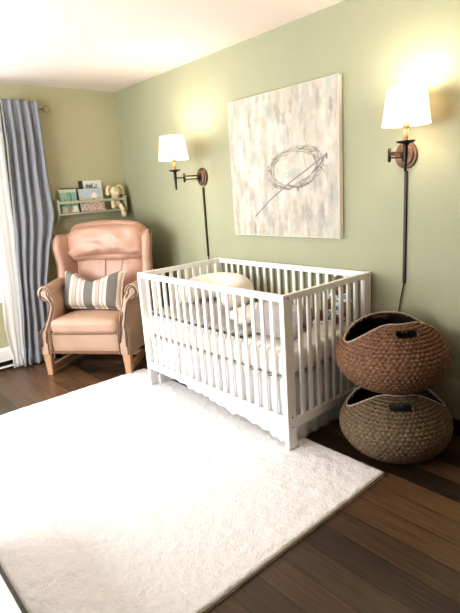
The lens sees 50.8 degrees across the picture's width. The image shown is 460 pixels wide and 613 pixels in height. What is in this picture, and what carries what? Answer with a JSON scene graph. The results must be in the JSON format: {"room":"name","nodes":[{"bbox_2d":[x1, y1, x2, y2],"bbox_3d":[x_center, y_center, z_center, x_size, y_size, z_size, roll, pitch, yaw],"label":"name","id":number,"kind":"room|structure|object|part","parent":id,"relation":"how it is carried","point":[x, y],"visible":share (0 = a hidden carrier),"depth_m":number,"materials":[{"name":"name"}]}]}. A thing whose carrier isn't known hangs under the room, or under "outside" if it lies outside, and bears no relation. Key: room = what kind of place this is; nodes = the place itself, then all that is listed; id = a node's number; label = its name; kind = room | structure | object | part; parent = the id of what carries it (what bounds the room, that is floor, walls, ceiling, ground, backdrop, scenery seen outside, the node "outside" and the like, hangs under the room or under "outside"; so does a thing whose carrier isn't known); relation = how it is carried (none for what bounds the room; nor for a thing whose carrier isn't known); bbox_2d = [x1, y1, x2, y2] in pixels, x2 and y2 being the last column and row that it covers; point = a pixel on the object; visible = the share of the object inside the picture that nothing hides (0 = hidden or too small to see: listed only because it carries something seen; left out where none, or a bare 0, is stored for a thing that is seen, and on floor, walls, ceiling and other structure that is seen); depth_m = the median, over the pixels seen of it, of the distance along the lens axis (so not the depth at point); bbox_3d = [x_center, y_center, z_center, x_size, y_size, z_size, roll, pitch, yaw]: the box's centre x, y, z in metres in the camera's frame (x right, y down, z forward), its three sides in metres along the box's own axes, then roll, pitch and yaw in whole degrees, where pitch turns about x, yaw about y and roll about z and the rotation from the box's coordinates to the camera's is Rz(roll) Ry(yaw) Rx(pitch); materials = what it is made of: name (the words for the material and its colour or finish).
{"room":"bedroom","nodes":[
{"label":"bedroom","id":0,"kind":"room"},
{"bbox_2d":[0,83,128,368],"bbox_3d":[-2.345,-0.516,3.706,3.500,2.309,0.120,-15,18,-39],"label":"wall","id":1,"kind":"structure","parent":0,"point":[81,137],"depth_m":4.32,"materials":[{"name":"green paint"}]},
{"bbox_2d":[0,342,24,368],"bbox_3d":[-1.827,0.417,4.216,0.745,0.190,0.054,-15,18,-39],"label":"baseboard heater","id":2,"kind":"object","parent":1,"relation":"attached to","point":[6,360],"visible":0.14,"depth_m":4.13,"materials":[{"name":"white metal"}]},
{"bbox_2d":[0,105,50,113],"bbox_3d":[-2.376,-1.430,3.384,2.263,0.066,0.069,-15,18,-39],"label":"curtain rod","id":3,"kind":"object","parent":1,"relation":"attached to","point":[44,106],"visible":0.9,"depth_m":4.05,"materials":[{"name":"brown metal"}]},
{"bbox_2d":[0,113,24,367],"bbox_3d":[-1.827,-0.513,3.966,0.257,2.089,0.047,-15,17,-37],"label":"sheer curtain","id":4,"kind":"object","parent":3,"relation":"hanging from","point":[9,281],"visible":0.99,"depth_m":4.02,"materials":[{"name":"white fabric"}]},
{"bbox_2d":[0,98,55,366],"bbox_3d":[-1.670,-0.584,4.059,0.479,2.161,0.102,-15,18,-39],"label":"curtain","id":5,"kind":"object","parent":3,"relation":"hanging from","point":[32,203],"visible":0.94,"depth_m":4.03,"materials":[{"name":"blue fabric"}]},
{"bbox_2d":[51,193,126,224],"bbox_3d":[-1.267,-0.917,4.433,0.665,0.280,0.111,-15,18,-39],"label":"wall shelf","id":6,"kind":"object","parent":1,"relation":"attached to","point":[65,217],"visible":0.96,"depth_m":4.41,"materials":[{"name":"beige paint"}]},
{"bbox_3d":[-1.511,-0.851,4.228,0.014,0.280,0.111,-15,18,-39],"label":"panel","id":7,"kind":"part","parent":6,"relation":"part of","materials":[{"name":"beige paint"}]},
{"bbox_2d":[58,188,80,213],"bbox_3d":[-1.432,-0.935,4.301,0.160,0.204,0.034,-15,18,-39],"label":"picture book","id":8,"kind":"object","parent":6,"relation":"on","point":[67,194],"visible":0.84,"depth_m":4.29,"materials":[{"name":"green paper"}]},
{"bbox_3d":[-1.294,-0.839,4.491,0.637,0.060,0.010,-15,18,-39],"label":"rail","id":9,"kind":"part","parent":6,"relation":"part of","materials":[{"name":"beige paint"}]},
{"bbox_2d":[77,188,104,211],"bbox_3d":[-1.264,-0.976,4.430,0.230,0.200,0.035,-15,18,-39],"label":"book","id":10,"kind":"object","parent":6,"relation":"on","point":[92,193],"visible":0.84,"depth_m":4.42,"materials":[{"name":"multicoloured paper"}]},
{"bbox_2d":[78,180,105,209],"bbox_3d":[-1.275,-1.022,4.467,0.220,0.273,0.049,-15,18,-39],"label":"book","id":11,"kind":"object","parent":6,"relation":"on","point":[89,184],"visible":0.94,"depth_m":4.44,"materials":[{"name":"grey paper"}]},
{"bbox_3d":[-1.238,-0.957,4.385,0.637,0.024,0.014,-15,18,-39],"label":"rail","id":12,"kind":"part","parent":6,"relation":"part of","materials":[{"name":"beige paint"}]},
{"bbox_2d":[106,184,126,216],"bbox_3d":[-1.070,-0.992,4.564,0.187,0.304,0.117,-10,15,-22],"label":"plush bunny","id":13,"kind":"object","parent":6,"relation":"on","point":[114,192],"visible":0.94,"depth_m":4.53,"materials":[{"name":"beige fabric"}]},
{"bbox_3d":[-1.023,-0.984,4.637,0.014,0.280,0.111,-15,18,-39],"label":"panel","id":14,"kind":"part","parent":6,"relation":"part of","materials":[{"name":"beige paint"}]},
{"bbox_2d":[0,0,343,91],"bbox_3d":[-0.214,-1.230,0.932,3.740,0.100,6.840,-15,18,-39],"label":"ceiling","id":15,"kind":"structure","parent":0,"point":[95,45],"depth_m":2.90,"materials":[{"name":"beige paint"}]},
{"bbox_2d":[0,344,459,612],"bbox_3d":[-0.054,1.105,1.500,3.740,0.100,6.840,-15,18,-39],"label":"floor","id":16,"kind":"structure","parent":0,"point":[394,547],"depth_m":1.89,"materials":[{"name":"brown wood"}]},
{"bbox_2d":[0,568,25,612],"bbox_3d":[-0.817,0.955,1.269,0.456,0.401,1.504,-15,18,-39],"label":"bench","id":17,"kind":"object","parent":16,"relation":"on","point":[9,601],"visible":1,"depth_m":1.23,"materials":[{"name":"white"}]},
{"bbox_2d":[37,220,161,374],"bbox_3d":[-1.062,-0.112,4.071,0.951,1.182,0.800,-1,14,11],"label":"wingback armchair","id":18,"kind":"object","parent":16,"relation":"on","point":[93,250],"visible":0.86,"depth_m":3.97,"materials":[{"name":"pink leather"}]},
{"bbox_3d":[-1.459,0.450,3.932,0.066,0.210,0.062,-1,14,11],"label":"leg","id":19,"kind":"part","parent":18,"relation":"part of","materials":[{"name":"brown wood"}]},
{"bbox_3d":[-1.436,0.043,4.099,0.168,0.548,0.625,-2,14,7],"label":"armrest","id":20,"kind":"part","parent":18,"relation":"part of","materials":[{"name":"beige leather"}]},
{"bbox_3d":[-1.082,0.203,4.114,0.586,0.170,0.664,-1,14,11],"label":"seat","id":21,"kind":"part","parent":18,"relation":"part of","materials":[{"name":"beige leather"}]},
{"bbox_2d":[51,309,119,333],"bbox_3d":[-1.092,0.106,4.048,0.579,0.191,0.612,-1,14,11],"label":"seat cushion","id":22,"kind":"object","parent":18,"relation":"on","point":[65,321],"depth_m":3.78,"materials":[{"name":"pink leather"}]},
{"bbox_2d":[64,271,125,309],"bbox_3d":[-1.137,-0.135,4.023,0.551,0.317,0.220,-1,14,11],"label":"throw pillow","id":23,"kind":"object","parent":18,"relation":"on","point":[106,292],"visible":0.85,"depth_m":3.95,"materials":[{"name":"fabric"}]},
{"bbox_3d":[-1.037,-0.246,4.299,0.639,0.520,0.220,-1,5,11],"label":"backrest","id":24,"kind":"part","parent":18,"relation":"part of","materials":[{"name":"pink leather"}]},
{"bbox_3d":[-0.795,0.437,3.798,0.066,0.210,0.062,-1,14,11],"label":"leg","id":25,"kind":"part","parent":18,"relation":"part of","materials":[{"name":"brown wood"}]},
{"bbox_3d":[-0.708,0.029,3.951,0.201,0.548,0.630,0,14,15],"label":"armrest","id":26,"kind":"part","parent":18,"relation":"part of","materials":[{"name":"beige leather"}]},
{"bbox_2d":[0,368,384,612],"bbox_3d":[-0.552,0.801,2.626,1.540,0.025,2.175,-15,18,-39],"label":"shag rug","id":27,"kind":"object","parent":16,"relation":"on","point":[125,493],"visible":0.97,"depth_m":2.22,"materials":[{"name":"white carpet"}]},
{"bbox_2d":[137,257,370,449],"bbox_3d":[0.115,0.195,3.179,0.751,0.852,1.373,-15,18,-39],"label":"crib","id":28,"kind":"object","parent":16,"relation":"on","point":[289,420],"visible":0.81,"depth_m":2.75,"materials":[{"name":"white paint"}]},
{"bbox_3d":[-0.584,0.162,3.457,0.066,0.828,0.030,-15,18,-39],"label":"post","id":29,"kind":"part","parent":28,"relation":"part of","materials":[{"name":"white paint"}]},
{"bbox_3d":[-0.354,-0.292,3.580,0.619,0.033,0.026,-15,18,-39],"label":"frame","id":30,"kind":"part","parent":28,"relation":"part of","materials":[{"name":"white paint"}]},
{"bbox_3d":[-0.180,-0.128,2.858,0.024,0.035,1.310,-15,18,-39],"label":"frame","id":31,"kind":"part","parent":28,"relation":"part of","materials":[{"name":"white paint"}]},
{"bbox_3d":[-0.137,0.513,3.013,0.024,0.045,1.310,-15,18,-39],"label":"rail","id":32,"kind":"part","parent":28,"relation":"part of","materials":[{"name":"white paint"}]},
{"bbox_3d":[-0.069,0.034,3.890,0.066,0.852,0.030,-15,18,-39],"label":"post","id":33,"kind":"part","parent":28,"relation":"part of","materials":[{"name":"white paint"}]},
{"bbox_3d":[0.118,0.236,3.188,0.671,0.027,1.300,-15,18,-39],"label":"mattress","id":34,"kind":"part","parent":28,"relation":"part of","materials":[{"name":"white fabric"}]},
{"bbox_2d":[153,302,353,377],"bbox_3d":[0.111,0.142,3.166,0.689,0.162,1.304,-15,18,-39],"label":"mattress","id":35,"kind":"object","parent":28,"relation":"on","point":[268,338],"visible":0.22,"depth_m":2.71,"materials":[{"name":"white fabric"}]},
{"bbox_2d":[152,297,256,338],"bbox_3d":[-0.041,0.044,3.222,0.561,0.032,0.968,-15,18,-39],"label":"quilt","id":36,"kind":"object","parent":35,"relation":"on","point":[249,328],"visible":0.24,"depth_m":3.15,"materials":[{"name":"grey fabric"}]},
{"bbox_2d":[178,272,253,308],"bbox_3d":[-0.065,-0.127,3.428,0.579,0.197,0.384,9,19,42],"label":"pillow","id":37,"kind":"object","parent":36,"relation":"on","point":[237,280],"visible":0.56,"depth_m":3.42,"materials":[{"name":"white fabric"}]},
{"bbox_2d":[230,300,274,324],"bbox_3d":[0.199,0.023,3.112,0.484,0.054,0.418,-9,15,-22],"label":"blanket","id":38,"kind":"object","parent":36,"relation":"on","point":[248,308],"visible":0.19,"depth_m":3.01,"materials":[{"name":"white fabric"}]},
{"bbox_2d":[251,300,304,339],"bbox_3d":[0.259,0.072,2.643,0.159,0.182,0.321,-17,19,-42],"label":"pillow","id":39,"kind":"object","parent":35,"relation":"on","point":[266,303],"visible":0.5,"depth_m":2.59,"materials":[{"name":"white fabric"}]},
{"bbox_2d":[302,306,314,328],"bbox_3d":[0.406,0.061,2.812,0.294,0.115,0.199,-12,16,-29],"label":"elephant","id":40,"kind":"object","parent":35,"relation":"on","point":[303,307],"visible":0.21,"depth_m":2.75},
{"bbox_2d":[320,276,351,324],"bbox_3d":[0.627,-0.041,2.844,0.192,0.258,0.205,-12,16,-29],"label":"teddy bear","id":41,"kind":"object","parent":35,"relation":"on","point":[335,277],"visible":0.23,"depth_m":2.83},
{"bbox_2d":[155,337,353,441],"bbox_3d":[0.120,0.417,3.220,0.682,0.385,1.293,-15,18,-39],"label":"skirt","id":42,"kind":"object","parent":28,"relation":"hanging from","point":[277,430],"visible":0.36,"depth_m":2.77,"materials":[{"name":"white fabric"}]},
{"bbox_3d":[0.298,0.343,2.464,0.066,0.828,0.030,-15,18,-39],"label":"post","id":43,"kind":"part","parent":28,"relation":"part of","materials":[{"name":"white paint"}]},
{"bbox_3d":[0.356,-0.274,3.307,0.024,0.035,1.310,-15,18,-39],"label":"frame","id":44,"kind":"part","parent":28,"relation":"part of","materials":[{"name":"white paint"}]},
{"bbox_3d":[0.527,-0.111,2.587,0.619,0.033,0.026,-15,18,-39],"label":"frame","id":45,"kind":"part","parent":28,"relation":"part of","materials":[{"name":"white paint"}]},
{"bbox_3d":[0.573,0.550,2.748,0.619,0.048,0.026,-15,18,-39],"label":"rail","id":46,"kind":"part","parent":28,"relation":"part of","materials":[{"name":"white paint"}]},
{"bbox_3d":[0.813,0.215,2.897,0.066,0.852,0.030,-15,18,-39],"label":"post","id":47,"kind":"part","parent":28,"relation":"part of","materials":[{"name":"white paint"}]},
{"bbox_2d":[339,387,453,464],"bbox_3d":[0.848,0.569,2.499,0.558,0.348,0.558,-15,18,-39],"label":"wicker basket","id":48,"kind":"object","parent":16,"relation":"on","point":[367,421],"visible":0.9,"depth_m":2.30,"materials":[{"name":"brown wicker"}]},
{"bbox_2d":[335,311,451,394],"bbox_3d":[0.816,0.221,2.450,0.558,0.348,0.558,6,17,35],"label":"wicker basket","id":49,"kind":"object","parent":48,"relation":"on","point":[396,353],"visible":1,"depth_m":2.26,"materials":[{"name":"brown wicker"}]},
{"bbox_2d":[115,0,459,419],"bbox_3d":[1.223,-0.432,2.355,0.120,2.309,6.840,-15,18,-39],"label":"wall","id":50,"kind":"structure","parent":0,"point":[376,46],"depth_m":2.77,"materials":[{"name":"green paint"}]},
{"bbox_2d":[158,135,208,259],"bbox_3d":[-0.316,-0.439,3.794,0.374,1.698,0.226,-15,18,-39],"label":"wall lamp","id":51,"kind":"object","parent":50,"relation":"attached to","point":[172,148],"visible":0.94,"depth_m":3.52,"materials":[{"name":"white fabric"}]},
{"bbox_3d":[-0.422,-1.166,3.567,0.224,0.168,0.224,-15,18,-39],"label":"lamp shade","id":52,"kind":"part","parent":51,"relation":"part of","materials":[{"name":"white fabric"}]},
{"bbox_3d":[-0.407,-0.940,3.622,0.028,0.134,0.028,-15,18,-39],"label":"stem","id":53,"kind":"part","parent":51,"relation":"part of","materials":[{"name":"brown metal"}]},
{"bbox_3d":[-0.294,-0.990,3.713,0.140,0.034,0.011,-15,18,-39],"label":"arm","id":54,"kind":"part","parent":51,"relation":"part of","materials":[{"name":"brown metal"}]},
{"bbox_3d":[-0.222,-1.009,3.773,0.026,0.138,0.124,-15,18,-39],"label":"plate","id":55,"kind":"part","parent":51,"relation":"part of","materials":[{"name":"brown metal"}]},
{"bbox_3d":[-0.193,-0.671,3.861,0.011,0.540,0.015,-15,18,-39],"label":"cord","id":56,"kind":"part","parent":51,"relation":"part of","materials":[{"name":"brown metal"}]},
{"bbox_2d":[227,74,343,237],"bbox_3d":[0.330,-0.912,3.139,0.035,0.908,0.939,-15,18,-39],"label":"picture","id":57,"kind":"object","parent":50,"relation":"attached to","point":[286,146],"visible":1,"depth_m":3.05,"materials":[{"name":"paint"}]},
{"bbox_2d":[236,361,459,435],"bbox_3d":[1.255,0.657,2.571,0.005,0.090,6.584,-15,18,-39],"label":"baseboard","id":58,"kind":"structure","parent":50,"relation":"attached to","point":[456,423],"depth_m":2.61,"materials":[{"name":"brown wood"}]},
{"bbox_2d":[381,83,431,311],"bbox_3d":[0.895,-0.203,2.504,0.277,1.718,0.260,-15,18,-39],"label":"wall lamp","id":59,"kind":"object","parent":50,"relation":"attached to","point":[407,106],"visible":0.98,"depth_m":2.25,"materials":[{"name":"white fabric"}]},
{"bbox_3d":[0.839,-0.764,2.444,0.128,0.034,0.011,-15,18,-39],"label":"arm","id":60,"kind":"part","parent":59,"relation":"part of","materials":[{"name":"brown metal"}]},
{"bbox_3d":[0.969,0.223,2.759,0.037,0.760,0.009,7,18,39],"label":"power cord","id":61,"kind":"part","parent":59,"relation":"part of","materials":[{"name":"black plastic"}]},
{"bbox_3d":[0.938,-0.417,2.595,0.011,0.596,0.015,-15,18,-39],"label":"cord","id":62,"kind":"part","parent":59,"relation":"part of","materials":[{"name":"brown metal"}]},
{"bbox_3d":[0.851,-0.721,2.348,0.028,0.134,0.028,-15,18,-39],"label":"stem","id":63,"kind":"part","parent":59,"relation":"part of","materials":[{"name":"brown metal"}]},
{"bbox_3d":[0.835,-0.947,2.293,0.224,0.168,0.224,-15,18,-39],"label":"lamp shade","id":64,"kind":"part","parent":59,"relation":"part of","materials":[{"name":"white fabric"}]},
{"bbox_3d":[0.840,-0.879,2.309,0.226,0.023,0.226,-15,18,-39],"label":"shade trim","id":65,"kind":"part","parent":59,"relation":"part of","materials":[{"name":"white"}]},
{"bbox_3d":[0.907,-0.782,2.501,0.026,0.138,0.124,-15,18,-39],"label":"plate","id":66,"kind":"part","parent":59,"relation":"part of","materials":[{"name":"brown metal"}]},
{"bbox_2d":[390,404,411,411],"bbox_3d":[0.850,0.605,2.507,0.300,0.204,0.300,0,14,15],"label":"handle","id":67,"kind":"object","parent":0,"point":[407,407],"visible":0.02,"depth_m":2.47,"materials":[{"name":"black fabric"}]}
]}

